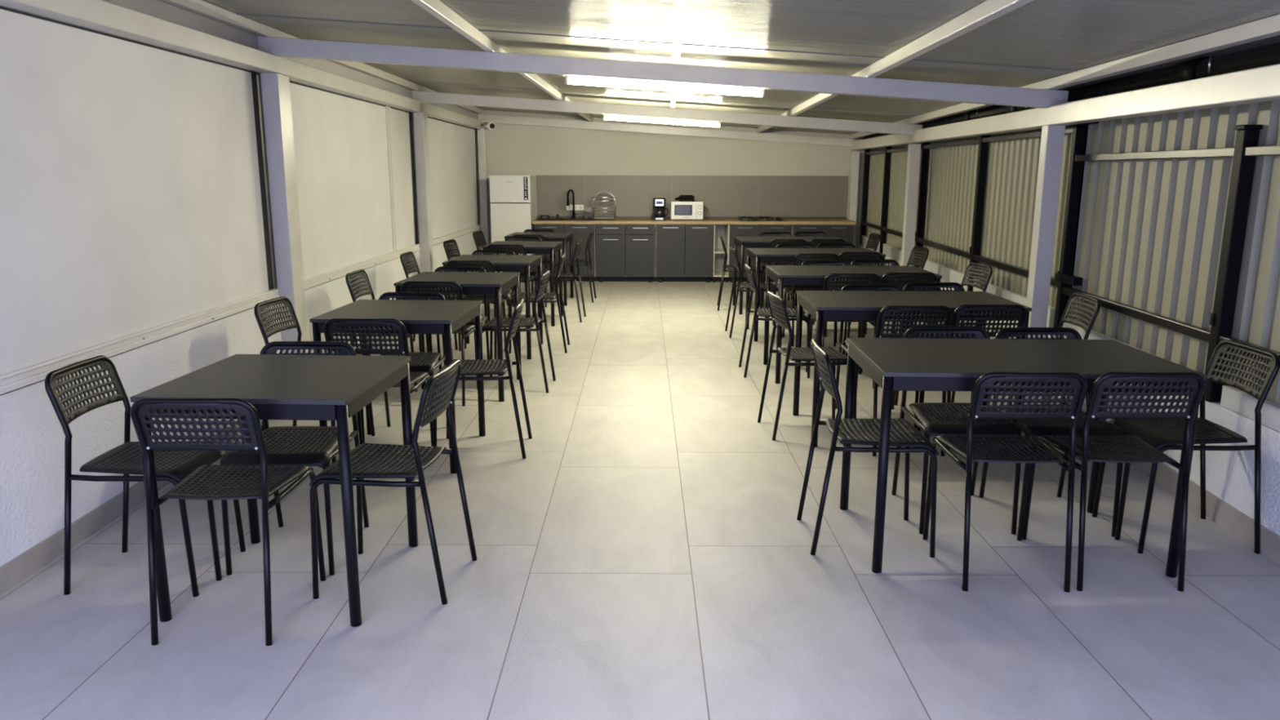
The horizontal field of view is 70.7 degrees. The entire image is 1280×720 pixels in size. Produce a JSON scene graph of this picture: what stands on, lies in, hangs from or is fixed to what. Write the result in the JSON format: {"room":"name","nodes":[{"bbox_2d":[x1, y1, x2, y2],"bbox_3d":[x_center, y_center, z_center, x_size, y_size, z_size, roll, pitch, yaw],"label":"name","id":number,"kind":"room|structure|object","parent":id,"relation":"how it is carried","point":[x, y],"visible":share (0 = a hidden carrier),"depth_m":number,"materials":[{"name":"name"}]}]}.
{"room":"eatery","nodes":[
{"label":"eatery","id":0,"kind":"room"},
{"bbox_2d":[0,0,481,566],"bbox_3d":[-2.285,-0.927,5.894,0.220,2.260,13.100,0,12,0],"label":"wall","id":1,"kind":"structure","parent":0,"point":[136,233],"depth_m":4.08,"materials":[{"name":"white paint"}]},
{"bbox_2d":[0,336,393,595],"bbox_3d":[-2.192,0.136,6.115,0.014,0.088,13.100,0,12,0],"label":"baseboard","id":2,"kind":"structure","parent":1,"relation":"attached to","point":[19,568],"depth_m":3.49,"materials":[{"name":"beige tile"}]},
{"bbox_2d":[0,0,486,129],"bbox_3d":[-2.143,-1.810,5.700,0.100,0.098,13.080,0,12,0],"label":"beam","id":3,"kind":"structure","parent":1,"relation":"attached to","point":[101,15],"depth_m":4.35,"materials":[{"name":"white paint"}]},
{"bbox_2d":[260,72,308,353],"bbox_3d":[-2.147,-0.707,5.511,0.100,1.985,0.200,0,12,0],"label":"trim","id":4,"kind":"structure","parent":1,"relation":"attached to","point":[275,87],"depth_m":5.39,"materials":[{"name":"white paint"}]},
{"bbox_2d":[161,0,484,114],"bbox_3d":[-2.138,-1.986,5.674,0.045,0.060,13.100,0,12,0],"label":"trim","id":5,"kind":"structure","parent":1,"relation":"attached to","point":[200,6],"depth_m":5.03,"materials":[{"name":"white paint"}]},
{"bbox_2d":[413,112,434,300],"bbox_3d":[-2.132,-1.423,8.957,0.100,1.985,0.200,0,12,0],"label":"trim","id":6,"kind":"structure","parent":1,"relation":"attached to","point":[420,120],"depth_m":8.83,"materials":[{"name":"white paint"}]},
{"bbox_2d":[477,128,489,254],"bbox_3d":[-2.117,-2.116,12.296,0.100,1.985,0.200,0,12,0],"label":"trim","id":7,"kind":"structure","parent":1,"relation":"attached to","point":[482,137],"depth_m":12.15,"materials":[{"name":"white paint"}]},
{"bbox_2d":[257,35,1068,108],"bbox_3d":[0.137,-1.656,5.207,4.655,0.393,0.070,0,12,0],"label":"ceiling beam","id":8,"kind":"structure","parent":1,"relation":"attached to","point":[277,46],"depth_m":5.17,"materials":[{"name":"white metal"}]},
{"bbox_2d":[412,90,922,135],"bbox_3d":[0.262,-2.360,8.634,4.875,0.407,0.070,0,12,0],"label":"trim","id":9,"kind":"structure","parent":1,"relation":"attached to","point":[423,96],"depth_m":8.60,"materials":[{"name":"white paint"}]},
{"bbox_2d":[478,114,860,146],"bbox_3d":[0.397,-3.060,12.043,5.115,0.422,0.070,0,12,0],"label":"trim","id":10,"kind":"structure","parent":1,"relation":"attached to","point":[484,117],"depth_m":12.01,"materials":[{"name":"white paint"}]},
{"bbox_2d":[0,277,1279,719],"bbox_3d":[0.468,0.470,4.998,5.900,0.100,15.800,0,12,0],"label":"floor","id":11,"kind":"structure","parent":0,"point":[647,556],"depth_m":3.14,"materials":[{"name":"tile"}]},
{"bbox_2d":[44,355,245,596],"bbox_3d":[-1.748,0.391,3.202,0.470,0.778,0.392,0,12,0],"label":"dining chair","id":12,"kind":"object","parent":11,"relation":"on","point":[171,466],"visible":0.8,"depth_m":3.10,"materials":[{"name":"black plastic"}]},
{"bbox_2d":[129,397,325,645],"bbox_3d":[-1.316,0.451,2.919,0.392,0.778,0.470,0,12,0],"label":"dining chair","id":13,"kind":"object","parent":11,"relation":"on","point":[209,482],"visible":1,"depth_m":2.74,"materials":[{"name":"black plastic"}]},
{"bbox_2d":[129,354,417,626],"bbox_3d":[-1.211,0.416,3.149,0.670,0.750,0.670,1,12,3],"label":"dining table","id":14,"kind":"object","parent":11,"relation":"on","point":[291,387],"visible":0.76,"depth_m":2.90,"materials":[{"name":"black wood"}]},
{"bbox_2d":[220,341,368,575],"bbox_3d":[-1.298,0.350,3.405,0.392,0.778,0.470,0,12,0],"label":"dining chair","id":15,"kind":"object","parent":11,"relation":"on","point":[308,446],"visible":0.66,"depth_m":3.35,"materials":[{"name":"black plastic"}]},
{"bbox_2d":[253,296,374,435],"bbox_3d":[-1.713,0.071,4.742,0.470,0.778,0.392,1,12,5],"label":"dining chair","id":16,"kind":"object","parent":11,"relation":"on","point":[260,309],"visible":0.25,"depth_m":4.73,"materials":[{"name":"black plastic"}]},
{"bbox_2d":[323,318,432,463],"bbox_3d":[-1.252,0.152,4.360,0.392,0.778,0.470,0,12,0],"label":"dining chair","id":17,"kind":"object","parent":11,"relation":"on","point":[331,325],"visible":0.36,"depth_m":4.11,"materials":[{"name":"black plastic"}]},
{"bbox_2d":[345,269,430,391],"bbox_3d":[-1.703,-0.211,6.100,0.470,0.778,0.392,1,12,2],"label":"dining chair","id":18,"kind":"object","parent":11,"relation":"on","point":[354,287],"visible":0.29,"depth_m":6.07,"materials":[{"name":"black plastic"}]},
{"bbox_2d":[309,359,477,604],"bbox_3d":[-0.863,0.401,3.162,0.470,0.778,0.392,1,12,6],"label":"dining chair","id":19,"kind":"object","parent":11,"relation":"on","point":[368,460],"visible":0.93,"depth_m":3.06,"materials":[{"name":"black plastic"}]},
{"bbox_2d":[309,299,485,473],"bbox_3d":[-1.200,0.111,4.618,0.670,0.750,0.670,1,12,3],"label":"dining table","id":20,"kind":"object","parent":11,"relation":"on","point":[444,317],"visible":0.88,"depth_m":4.42,"materials":[{"name":"black"}]},
{"bbox_2d":[360,292,445,443],"bbox_3d":[-1.261,0.047,4.863,0.392,0.778,0.470,0,12,0],"label":"dining chair","id":21,"kind":"object","parent":11,"relation":"on","point":[420,362],"visible":0.38,"depth_m":4.96,"materials":[{"name":"black"}]},
{"bbox_2d":[400,251,463,350],"bbox_3d":[-1.724,-0.503,7.505,0.470,0.778,0.392,0,12,1],"label":"dining chair","id":22,"kind":"object","parent":11,"relation":"on","point":[409,266],"visible":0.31,"depth_m":7.45,"materials":[{"name":"black"}]},
{"bbox_2d":[400,280,477,406],"bbox_3d":[-1.273,-0.139,5.761,0.392,0.778,0.470,0,12,0],"label":"dining chair","id":23,"kind":"object","parent":11,"relation":"on","point":[406,286],"visible":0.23,"depth_m":5.51,"materials":[{"name":"black plastic"}]},
{"bbox_2d":[443,239,460,271],"bbox_3d":[-1.662,-0.784,8.861,0.470,0.778,0.392,1,12,6],"label":"dining chair","id":24,"kind":"object","parent":11,"relation":"on","point":[448,245],"visible":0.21,"depth_m":8.84,"materials":[{"name":"black"}]},
{"bbox_2d":[421,266,489,385],"bbox_3d":[-1.266,-0.236,6.227,0.392,0.778,0.470,0,12,0],"label":"dining chair","id":25,"kind":"object","parent":11,"relation":"on","point":[442,268],"visible":0.12,"depth_m":6.35,"materials":[{"name":"black"}]},
{"bbox_2d":[393,271,521,401],"bbox_3d":[-1.179,-0.173,5.984,0.670,0.750,0.670,1,12,3],"label":"dining table","id":26,"kind":"object","parent":11,"relation":"on","point":[471,282],"visible":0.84,"depth_m":5.73,"materials":[{"name":"black"}]},
{"bbox_2d":[444,260,506,359],"bbox_3d":[-1.281,-0.408,7.056,0.392,0.778,0.470,0,12,0],"label":"dining chair","id":27,"kind":"object","parent":11,"relation":"on","point":[489,264],"visible":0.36,"depth_m":6.87,"materials":[{"name":"black"}]},
{"bbox_2d":[432,298,532,458],"bbox_3d":[-0.818,0.086,4.679,0.470,0.778,0.392,0,12,-2],"label":"dining chair","id":28,"kind":"object","parent":11,"relation":"on","point":[469,366],"visible":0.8,"depth_m":4.56,"materials":[{"name":"black"}]},
{"bbox_2d":[463,249,515,348],"bbox_3d":[-1.254,-0.519,7.590,0.392,0.778,0.470,0,12,0],"label":"dining chair","id":29,"kind":"object","parent":11,"relation":"on","point":[507,295],"visible":0.23,"depth_m":7.58,"materials":[{"name":"black"}]},
{"bbox_2d":[442,254,542,359],"bbox_3d":[-1.165,-0.442,7.281,0.670,0.750,0.670,1,12,2],"label":"dining table","id":30,"kind":"object","parent":11,"relation":"on","point":[502,263],"visible":0.62,"depth_m":7.03,"materials":[{"name":"black wood"}]},
{"bbox_2d":[485,244,533,328],"bbox_3d":[-1.233,-0.723,8.570,0.392,0.778,0.470,0,12,0],"label":"dining chair","id":31,"kind":"object","parent":11,"relation":"on","point":[522,247],"visible":0.28,"depth_m":8.30,"materials":[{"name":"black"}]},
{"bbox_2d":[488,175,536,282],"bbox_3d":[-1.679,-1.758,12.039,0.524,1.389,0.605,0,12,0],"label":"fridge","id":32,"kind":"object","parent":11,"relation":"on","point":[512,197],"visible":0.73,"depth_m":11.69,"materials":[{"name":"white metal"}]},
{"bbox_2d":[481,270,555,392],"bbox_3d":[-0.828,-0.201,6.064,0.470,0.778,0.392,1,12,2],"label":"dining chair","id":33,"kind":"object","parent":11,"relation":"on","point":[491,326],"visible":0.76,"depth_m":5.95,"materials":[{"name":"black plastic"}]},
{"bbox_2d":[501,235,542,316],"bbox_3d":[-1.210,-0.866,9.261,0.392,0.778,0.470,0,12,0],"label":"dining chair","id":34,"kind":"object","parent":11,"relation":"on","point":[533,272],"visible":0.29,"depth_m":9.38,"materials":[{"name":"black"}]},
{"bbox_2d":[481,240,563,326],"bbox_3d":[-1.124,-0.754,8.786,0.670,0.750,0.670,1,12,2],"label":"dining table","id":35,"kind":"object","parent":11,"relation":"on","point":[532,247],"visible":0.61,"depth_m":8.50,"materials":[{"name":"black"}]},
{"bbox_2d":[504,232,573,306],"bbox_3d":[-1.116,-1.030,10.111,0.670,0.750,0.670,1,12,2],"label":"dining table","id":36,"kind":"object","parent":11,"relation":"on","point":[564,237],"visible":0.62,"depth_m":9.85,"materials":[{"name":"black"}]},
{"bbox_2d":[508,253,569,353],"bbox_3d":[-0.823,-0.472,7.367,0.470,0.778,0.392,0,12,-1],"label":"dining chair","id":37,"kind":"object","parent":11,"relation":"on","point":[548,295],"visible":0.72,"depth_m":7.24,"materials":[{"name":"black plastic"}]},
{"bbox_2d":[534,240,586,322],"bbox_3d":[-0.787,-0.784,8.869,0.470,0.778,0.392,1,12,3],"label":"dining chair","id":38,"kind":"object","parent":11,"relation":"on","point":[579,245],"visible":0.59,"depth_m":8.73,"materials":[{"name":"black"}]},
{"bbox_2d":[533,223,595,282],"bbox_3d":[-0.988,-1.456,12.128,0.794,0.765,0.608,0,12,0],"label":"base cabinet","id":39,"kind":"object","parent":11,"relation":"on","point":[580,232],"visible":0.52,"depth_m":11.83,"materials":[{"name":"grey laminate"}]},
{"bbox_2d":[553,231,596,302],"bbox_3d":[-0.743,-1.059,10.193,0.470,0.778,0.392,1,12,2],"label":"dining chair","id":40,"kind":"object","parent":11,"relation":"on","point":[591,234],"visible":0.64,"depth_m":10.06,"materials":[{"name":"black"}]},
{"bbox_2d":[595,224,655,282],"bbox_3d":[-0.190,-1.454,12.125,0.778,0.765,0.608,0,12,0],"label":"base cabinet","id":41,"kind":"object","parent":11,"relation":"on","point":[621,250],"visible":0.94,"depth_m":11.84,"materials":[{"name":"grey laminate"}]},
{"bbox_2d":[548,275,773,281],"bbox_3d":[0.699,-1.089,12.086,4.100,0.071,0.015,0,12,0],"label":"board","id":42,"kind":"object","parent":11,"relation":"on","point":[582,278],"visible":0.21,"depth_m":12.08,"materials":[{"name":"black plastic"}]},
{"bbox_2d":[655,224,714,282],"bbox_3d":[0.590,-1.451,12.122,0.757,0.765,0.608,0,12,0],"label":"base cabinet","id":43,"kind":"object","parent":11,"relation":"on","point":[681,250],"visible":0.93,"depth_m":11.84,"materials":[{"name":"grey laminate"}]},
{"bbox_2d":[713,224,728,282],"bbox_3d":[1.069,-1.454,12.140,0.193,0.765,0.567,0,12,0],"label":"open shelf unit","id":44,"kind":"object","parent":11,"relation":"on","point":[723,229],"visible":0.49,"depth_m":12.34,"materials":[{"name":"beige laminate"}]},
{"bbox_2d":[716,234,762,311],"bbox_3d":[1.065,-0.934,9.612,0.470,0.778,0.392,1,12,4],"label":"dining chair","id":45,"kind":"object","parent":11,"relation":"on","point":[725,266],"visible":0.62,"depth_m":9.47,"materials":[{"name":"black"}]},
{"bbox_2d":[724,246,777,337],"bbox_3d":[1.020,-0.611,8.054,0.470,0.778,0.392,0,12,-1],"label":"dining chair","id":46,"kind":"object","parent":11,"relation":"on","point":[774,288],"visible":0.66,"depth_m":7.93,"materials":[{"name":"black"}]},
{"bbox_2d":[728,224,791,282],"bbox_3d":[1.576,-1.449,12.118,0.813,0.765,0.608,0,12,0],"label":"base cabinet","id":47,"kind":"object","parent":11,"relation":"on","point":[735,230],"visible":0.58,"depth_m":11.79,"materials":[{"name":"grey laminate"}]},
{"bbox_2d":[531,218,856,224],"bbox_3d":[0.703,-1.850,12.053,4.227,0.042,0.620,0,12,0],"label":"countertop","id":48,"kind":"structure","parent":47,"relation":"on","point":[598,221],"depth_m":11.75,"materials":[{"name":"brown wood"}]},
{"bbox_2d":[534,217,596,220],"bbox_3d":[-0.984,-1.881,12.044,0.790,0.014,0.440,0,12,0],"label":"sink","id":49,"kind":"object","parent":48,"relation":"in","point":[539,219],"visible":0.94,"depth_m":11.88,"materials":[{"name":"black metal"}]},
{"bbox_2d":[585,191,616,219],"bbox_3d":[-0.521,-2.061,12.004,0.405,0.365,0.245,0,12,0],"label":"dish rack","id":50,"kind":"object","parent":48,"relation":"on","point":[592,209],"visible":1,"depth_m":11.96,"materials":[{"name":"silver metal"}]},
{"bbox_2d":[650,197,668,220],"bbox_3d":[0.263,-2.013,12.019,0.236,0.287,0.271,0,12,0],"label":"coffee maker","id":51,"kind":"object","parent":48,"relation":"on","point":[659,203],"visible":1,"depth_m":11.91,"materials":[{"name":"black plastic"}]},
{"bbox_2d":[670,200,708,220],"bbox_3d":[0.662,-1.991,12.021,0.505,0.245,0.345,0,12,0],"label":"microwave","id":52,"kind":"object","parent":48,"relation":"on","point":[683,210],"visible":1,"depth_m":11.87,"materials":[{"name":"white plastic"}]},
{"bbox_2d":[537,216,846,218],"bbox_3d":[0.704,-1.946,12.337,4.227,0.030,0.016,0,12,0],"label":"upstand","id":53,"kind":"object","parent":48,"relation":"on","point":[538,217],"visible":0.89,"depth_m":12.33,"materials":[{"name":"brown"}]},
{"bbox_2d":[738,263,810,377],"bbox_3d":[0.974,-0.291,6.513,0.470,0.778,0.392,0,12,0],"label":"dining chair","id":54,"kind":"object","parent":11,"relation":"on","point":[792,313],"visible":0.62,"depth_m":6.38,"materials":[{"name":"black plastic"}]},
{"bbox_2d":[759,231,796,306],"bbox_3d":[1.521,-1.016,10.010,0.392,0.778,0.470,0,12,0],"label":"dining chair","id":55,"kind":"object","parent":11,"relation":"on","point":[763,264],"visible":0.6,"depth_m":10.10,"materials":[{"name":"black"}]},
{"bbox_2d":[761,239,807,314],"bbox_3d":[1.493,-0.873,9.319,0.392,0.778,0.470,0,12,0],"label":"dining chair","id":56,"kind":"object","parent":11,"relation":"on","point":[774,242],"visible":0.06,"depth_m":9.05,"materials":[{"name":"black"}]},
{"bbox_2d":[733,236,849,314],"bbox_3d":[1.566,-0.901,9.519,1.100,0.750,0.670,0,12,0],"label":"dining table","id":57,"kind":"object","parent":11,"relation":"on","point":[742,242],"visible":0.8,"depth_m":9.24,"materials":[{"name":"black"}]},
{"bbox_2d":[772,243,822,324],"bbox_3d":[1.453,-0.669,8.340,0.392,0.778,0.470,0,12,0],"label":"dining chair","id":58,"kind":"object","parent":11,"relation":"on","point":[781,245],"visible":0.1,"depth_m":8.45,"materials":[{"name":"black"}]},
{"bbox_2d":[757,290,857,440],"bbox_3d":[0.936,0.017,5.033,0.470,0.778,0.392,-1,12,-6],"label":"dining chair","id":59,"kind":"object","parent":11,"relation":"on","point":[776,304],"visible":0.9,"depth_m":4.91,"materials":[{"name":"black"}]},
{"bbox_2d":[782,253,839,346],"bbox_3d":[1.460,-0.539,7.711,0.392,0.778,0.470,0,12,0],"label":"dining chair","id":60,"kind":"object","parent":11,"relation":"on","point":[798,257],"visible":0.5,"depth_m":7.53,"materials":[{"name":"black"}]},
{"bbox_2d":[745,248,885,341],"bbox_3d":[1.530,-0.593,8.035,1.100,0.750,0.670,0,12,0],"label":"dining table","id":61,"kind":"object","parent":11,"relation":"on","point":[757,255],"visible":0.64,"depth_m":7.81,"materials":[{"name":"black"}]},
{"bbox_2d":[791,224,853,263],"bbox_3d":[2.393,-1.446,12.115,0.798,0.765,0.608,0,12,0],"label":"base cabinet","id":62,"kind":"object","parent":11,"relation":"on","point":[846,232],"visible":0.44,"depth_m":11.78,"materials":[{"name":"grey laminate"}]},
{"bbox_2d":[800,260,861,372],"bbox_3d":[1.410,-0.337,6.741,0.392,0.778,0.470,0,12,0],"label":"dining chair","id":63,"kind":"object","parent":11,"relation":"on","point":[806,262],"visible":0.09,"depth_m":6.86,"materials":[{"name":"black"}]},
{"bbox_2d":[809,273,880,388],"bbox_3d":[1.409,-0.233,6.241,0.392,0.778,0.470,0,12,0],"label":"dining chair","id":64,"kind":"object","parent":11,"relation":"on","point":[875,278],"visible":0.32,"depth_m":5.99,"materials":[{"name":"black plastic"}]},
{"bbox_2d":[763,265,942,383],"bbox_3d":[1.484,-0.269,6.475,1.100,0.750,0.670,0,12,0],"label":"dining table","id":65,"kind":"object","parent":11,"relation":"on","point":[782,275],"visible":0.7,"depth_m":6.28,"materials":[{"name":"black wood"}]},
{"bbox_2d":[824,252,882,343],"bbox_3d":[1.852,-0.567,7.853,0.392,0.778,0.470,0,12,0],"label":"dining chair","id":66,"kind":"object","parent":11,"relation":"on","point":[877,255],"visible":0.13,"depth_m":7.58,"materials":[{"name":"black"}]},
{"bbox_2d":[796,339,938,557],"bbox_3d":[0.890,0.328,3.533,0.470,0.778,0.392,0,12,1],"label":"dining chair","id":67,"kind":"object","parent":11,"relation":"on","point":[847,431],"visible":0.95,"depth_m":3.42,"materials":[{"name":"black plastic"}]},
{"bbox_2d":[835,284,919,428],"bbox_3d":[1.381,-0.032,5.269,0.392,0.778,0.470,0,12,0],"label":"dining chair","id":68,"kind":"object","parent":11,"relation":"on","point":[849,286],"visible":0.09,"depth_m":5.39,"materials":[{"name":"black"}]},
{"bbox_2d":[845,259,912,356],"bbox_3d":[1.803,-0.351,6.810,0.392,0.778,0.470,0,12,0],"label":"dining chair","id":69,"kind":"object","parent":11,"relation":"on","point":[855,262],"visible":0.1,"depth_m":6.93,"materials":[{"name":"black"}]},
{"bbox_2d":[861,272,937,386],"bbox_3d":[1.803,-0.245,6.299,0.392,0.778,0.470,0,12,0],"label":"dining chair","id":70,"kind":"object","parent":11,"relation":"on","point":[931,277],"visible":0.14,"depth_m":6.03,"materials":[{"name":"black"}]},
{"bbox_2d":[855,305,953,456],"bbox_3d":[1.385,0.068,4.789,0.392,0.778,0.470,0,12,0],"label":"dining chair","id":71,"kind":"object","parent":11,"relation":"on","point":[946,313],"visible":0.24,"depth_m":4.54,"materials":[{"name":"black plastic"}]},
{"bbox_2d":[792,290,1031,447],"bbox_3d":[1.462,0.030,5.033,1.100,0.750,0.670,0,12,1],"label":"dining table","id":72,"kind":"object","parent":11,"relation":"on","point":[822,305],"visible":0.69,"depth_m":4.87,"materials":[{"name":"black"}]},
{"bbox_2d":[899,245,928,324],"bbox_3d":[2.325,-0.631,8.166,0.470,0.778,0.392,-1,12,-4],"label":"dining chair","id":73,"kind":"object","parent":11,"relation":"on","point":[924,252],"visible":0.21,"depth_m":8.13,"materials":[{"name":"black"}]},
{"bbox_2d":[894,282,964,424],"bbox_3d":[1.783,-0.050,5.363,0.392,0.778,0.470,0,12,0],"label":"dining chair","id":74,"kind":"object","parent":11,"relation":"on","point":[957,286],"visible":0.06,"depth_m":5.49,"materials":[{"name":"black"}]},
{"bbox_2d":[912,262,992,330],"bbox_3d":[2.288,-0.315,6.644,0.470,0.778,0.392,-1,12,-6],"label":"dining chair","id":75,"kind":"object","parent":11,"relation":"on","point":[986,271],"visible":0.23,"depth_m":6.61,"materials":[{"name":"black"}]},
{"bbox_2d":[891,325,1022,534],"bbox_3d":[1.326,0.276,3.788,0.392,0.778,0.470,0,12,0],"label":"dining chair","id":76,"kind":"object","parent":11,"relation":"on","point":[936,419],"visible":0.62,"depth_m":3.71,"materials":[{"name":"black plastic"}]},
{"bbox_2d":[920,304,1027,448],"bbox_3d":[1.777,0.060,4.833,0.392,0.778,0.470,0,12,0],"label":"dining chair","id":77,"kind":"object","parent":11,"relation":"on","point":[1020,311],"visible":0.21,"depth_m":4.57,"materials":[{"name":"black plastic"}]},
{"bbox_2d":[922,371,1087,592],"bbox_3d":[1.316,0.380,3.286,0.392,0.778,0.470,0,12,1],"label":"dining chair","id":78,"kind":"object","parent":11,"relation":"on","point":[1027,450],"visible":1,"depth_m":3.11,"materials":[{"name":"black plastic"}]},
{"bbox_2d":[840,337,1206,577],"bbox_3d":[1.404,0.346,3.514,1.100,0.750,0.670,0,12,2],"label":"dining table","id":79,"kind":"object","parent":11,"relation":"on","point":[895,364],"visible":0.77,"depth_m":3.29,"materials":[{"name":"black metal"}]},
{"bbox_2d":[978,327,1124,537],"bbox_3d":[1.714,0.282,3.761,0.392,0.778,0.470,0,12,-1],"label":"dining chair","id":80,"kind":"object","parent":11,"relation":"on","point":[1029,427],"visible":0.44,"depth_m":3.66,"materials":[{"name":"black plastic"}]},
{"bbox_2d":[1010,292,1100,407],"bbox_3d":[2.228,0.026,5.000,0.470,0.778,0.392,1,12,4],"label":"dining chair","id":81,"kind":"object","parent":11,"relation":"on","point":[1091,308],"visible":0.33,"depth_m":4.93,"materials":[{"name":"black plastic"}]},
{"bbox_2d":[1022,371,1205,591],"bbox_3d":[1.714,0.380,3.292,0.392,0.778,0.470,0,12,0],"label":"dining chair","id":82,"kind":"object","parent":11,"relation":"on","point":[1126,449],"visible":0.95,"depth_m":3.11,"materials":[{"name":"black plastic"}]},
{"bbox_2d":[1092,339,1279,554],"bbox_3d":[2.151,0.324,3.563,0.470,0.778,0.392,0,12,1],"label":"dining chair","id":83,"kind":"object","parent":11,"relation":"on","point":[1163,434],"visible":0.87,"depth_m":3.47,"materials":[{"name":"black plastic"}]},
{"bbox_2d":[475,110,864,277],"bbox_3d":[0.504,-2.389,12.370,5.900,2.500,0.200,0,12,0],"label":"wall","id":84,"kind":"structure","parent":0,"point":[512,149],"depth_m":12.19,"materials":[{"name":"paint"}]},
{"bbox_2d":[411,0,593,121],"bbox_3d":[-0.844,-1.902,5.686,0.045,0.081,13.105,0,12,2],"label":"trim","id":85,"kind":"structure","parent":84,"relation":"attached to","point":[437,8],"depth_m":4.61,"materials":[{"name":"white paint"}]},
{"bbox_2d":[670,0,685,127],"bbox_3d":[0.223,-1.833,5.695,0.038,0.082,13.105,0,12,2],"label":"trim","id":86,"kind":"structure","parent":84,"relation":"attached to","point":[680,5],"depth_m":4.05,"materials":[{"name":"white paint"}]},
{"bbox_2d":[536,175,848,217],"bbox_3d":[0.707,-2.218,12.296,4.232,0.580,0.012,0,12,0],"label":"backsplash","id":87,"kind":"structure","parent":84,"relation":"attached to","point":[773,196],"depth_m":12.28,"materials":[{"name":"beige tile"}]},
{"bbox_2d":[848,151,859,246],"bbox_3d":[2.879,-1.946,12.227,0.106,1.700,0.100,0,12,0],"label":"trim","id":88,"kind":"structure","parent":84,"relation":"attached to","point":[855,158],"depth_m":12.11,"materials":[{"name":"white paint"}]},
{"bbox_2d":[755,0,1033,133],"bbox_3d":[1.345,-1.761,5.705,0.045,0.087,13.108,1,12,2],"label":"trim","id":89,"kind":"structure","parent":84,"relation":"attached to","point":[988,11],"depth_m":3.87,"materials":[{"name":"white paint"}]},
{"bbox_2d":[849,13,1279,138],"bbox_3d":[2.406,-1.692,5.715,0.050,0.112,13.128,1,12,4],"label":"trim","id":90,"kind":"structure","parent":84,"relation":"attached to","point":[1268,27],"depth_m":4.00,"materials":[{"name":"white paint"}]},
{"bbox_2d":[850,63,1279,150],"bbox_3d":[2.455,-1.525,5.739,0.110,0.164,13.112,1,12,4],"label":"beam","id":91,"kind":"structure","parent":84,"relation":"attached to","point":[1261,84],"depth_m":4.28,"materials":[{"name":"white paint"}]},
{"bbox_2d":[202,0,1279,134],"bbox_3d":[0.455,-1.977,6.252,5.750,0.387,12.050,0,12,0],"label":"ceiling","id":92,"kind":"structure","parent":0,"point":[1037,41],"depth_m":4.43,"materials":[{"name":"grey"}]},
{"bbox_2d":[603,114,720,127],"bbox_3d":[0.212,-2.289,8.639,1.122,0.117,0.034,0,12,0],"label":"tube light","id":93,"kind":"object","parent":92,"relation":"attached to","point":[655,120],"visible":1,"depth_m":8.63,"materials":[{"name":"white plastic"}]},
{"bbox_2d":[565,75,764,97],"bbox_3d":[0.144,-1.581,5.212,1.146,0.118,0.034,0,12,0],"label":"tube light","id":94,"kind":"object","parent":92,"relation":"attached to","point":[578,80],"visible":1,"depth_m":5.20,"materials":[{"name":"white plastic"}]},
{"bbox_2d":[863,42,1279,139],"bbox_3d":[2.597,-1.629,5.676,0.128,0.138,13.026,1,12,4],"label":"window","id":95,"kind":"structure","parent":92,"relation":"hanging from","point":[1268,55],"depth_m":4.24,"materials":[{"name":"black paint"}]},
{"bbox_2d":[858,243,1279,535],"bbox_3d":[2.688,-0.039,6.057,0.220,0.475,13.139,1,12,4],"label":"wall","id":96,"kind":"structure","parent":0,"point":[1229,474],"depth_m":3.64,"materials":[{"name":"white paint"}]},
{"bbox_2d":[882,244,914,266],"bbox_3d":[2.867,-1.167,9.999,0.039,0.124,1.585,1,12,4],"label":"trim","id":97,"kind":"structure","parent":96,"relation":"on","point":[895,253],"depth_m":10.22,"materials":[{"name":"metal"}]},
{"bbox_2d":[901,143,920,266],"bbox_3d":[2.651,-1.253,8.889,0.106,1.700,0.100,0,12,0],"label":"trim","id":98,"kind":"structure","parent":96,"relation":"attached to","point":[913,149],"depth_m":8.79,"materials":[{"name":"white paint"}]},
{"bbox_2d":[919,259,968,291],"bbox_3d":[2.742,-0.789,8.168,0.039,0.129,1.666,1,12,4],"label":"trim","id":99,"kind":"structure","parent":96,"relation":"on","point":[948,274],"depth_m":8.00,"materials":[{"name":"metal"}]},
{"bbox_2d":[973,278,1055,327],"bbox_3d":[2.622,-0.422,6.402,0.039,0.129,1.615,1,12,4],"label":"trim","id":100,"kind":"structure","parent":96,"relation":"on","point":[993,289],"depth_m":6.30,"materials":[{"name":"metal"}]},
{"bbox_2d":[1023,124,1065,404],"bbox_3d":[2.416,-0.538,5.444,0.106,1.700,0.100,0,12,0],"label":"trim","id":101,"kind":"structure","parent":96,"relation":"attached to","point":[1052,137],"depth_m":5.35,"materials":[{"name":"white paint"}]},
{"bbox_2d":[859,99,1279,404],"bbox_3d":[2.609,-0.921,5.865,0.109,1.330,13.104,1,12,4],"label":"metal fence","id":102,"kind":"object","parent":96,"relation":"on","point":[1178,241],"visible":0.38,"depth_m":4.64,"materials":[{"name":"grey metal"}]},
{"bbox_2d":[921,321,1279,565],"bbox_3d":[2.572,0.144,6.096,0.013,0.100,13.126,1,12,4],"label":"baseboard","id":103,"kind":"structure","parent":96,"relation":"attached to","point":[1239,524],"depth_m":3.72,"materials":[{"name":"beige tile"}]},
{"bbox_2d":[1062,322,1164,359],"bbox_3d":[2.503,-0.043,4.678,0.039,0.087,1.525,1,12,4],"label":"trim","id":104,"kind":"structure","parent":96,"relation":"on","point":[1093,335],"depth_m":5.00,"materials":[{"name":"metal"}]},
{"bbox_2d":[1220,385,1279,431],"bbox_3d":[2.298,0.581,1.673,0.039,0.087,4.271,1,12,4],"label":"trim","id":105,"kind":"structure","parent":96,"relation":"on","point":[1237,401],"depth_m":3.57,"materials":[{"name":"paint"}]},
{"bbox_2d":[1068,124,1088,313],"bbox_3d":[3.425,-1.047,5.691,0.100,2.600,13.800,0,12,0],"label":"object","id":106,"kind":"structure","parent":0,"point":[1087,125],"depth_m":6.94,"materials":[{"name":"black"}]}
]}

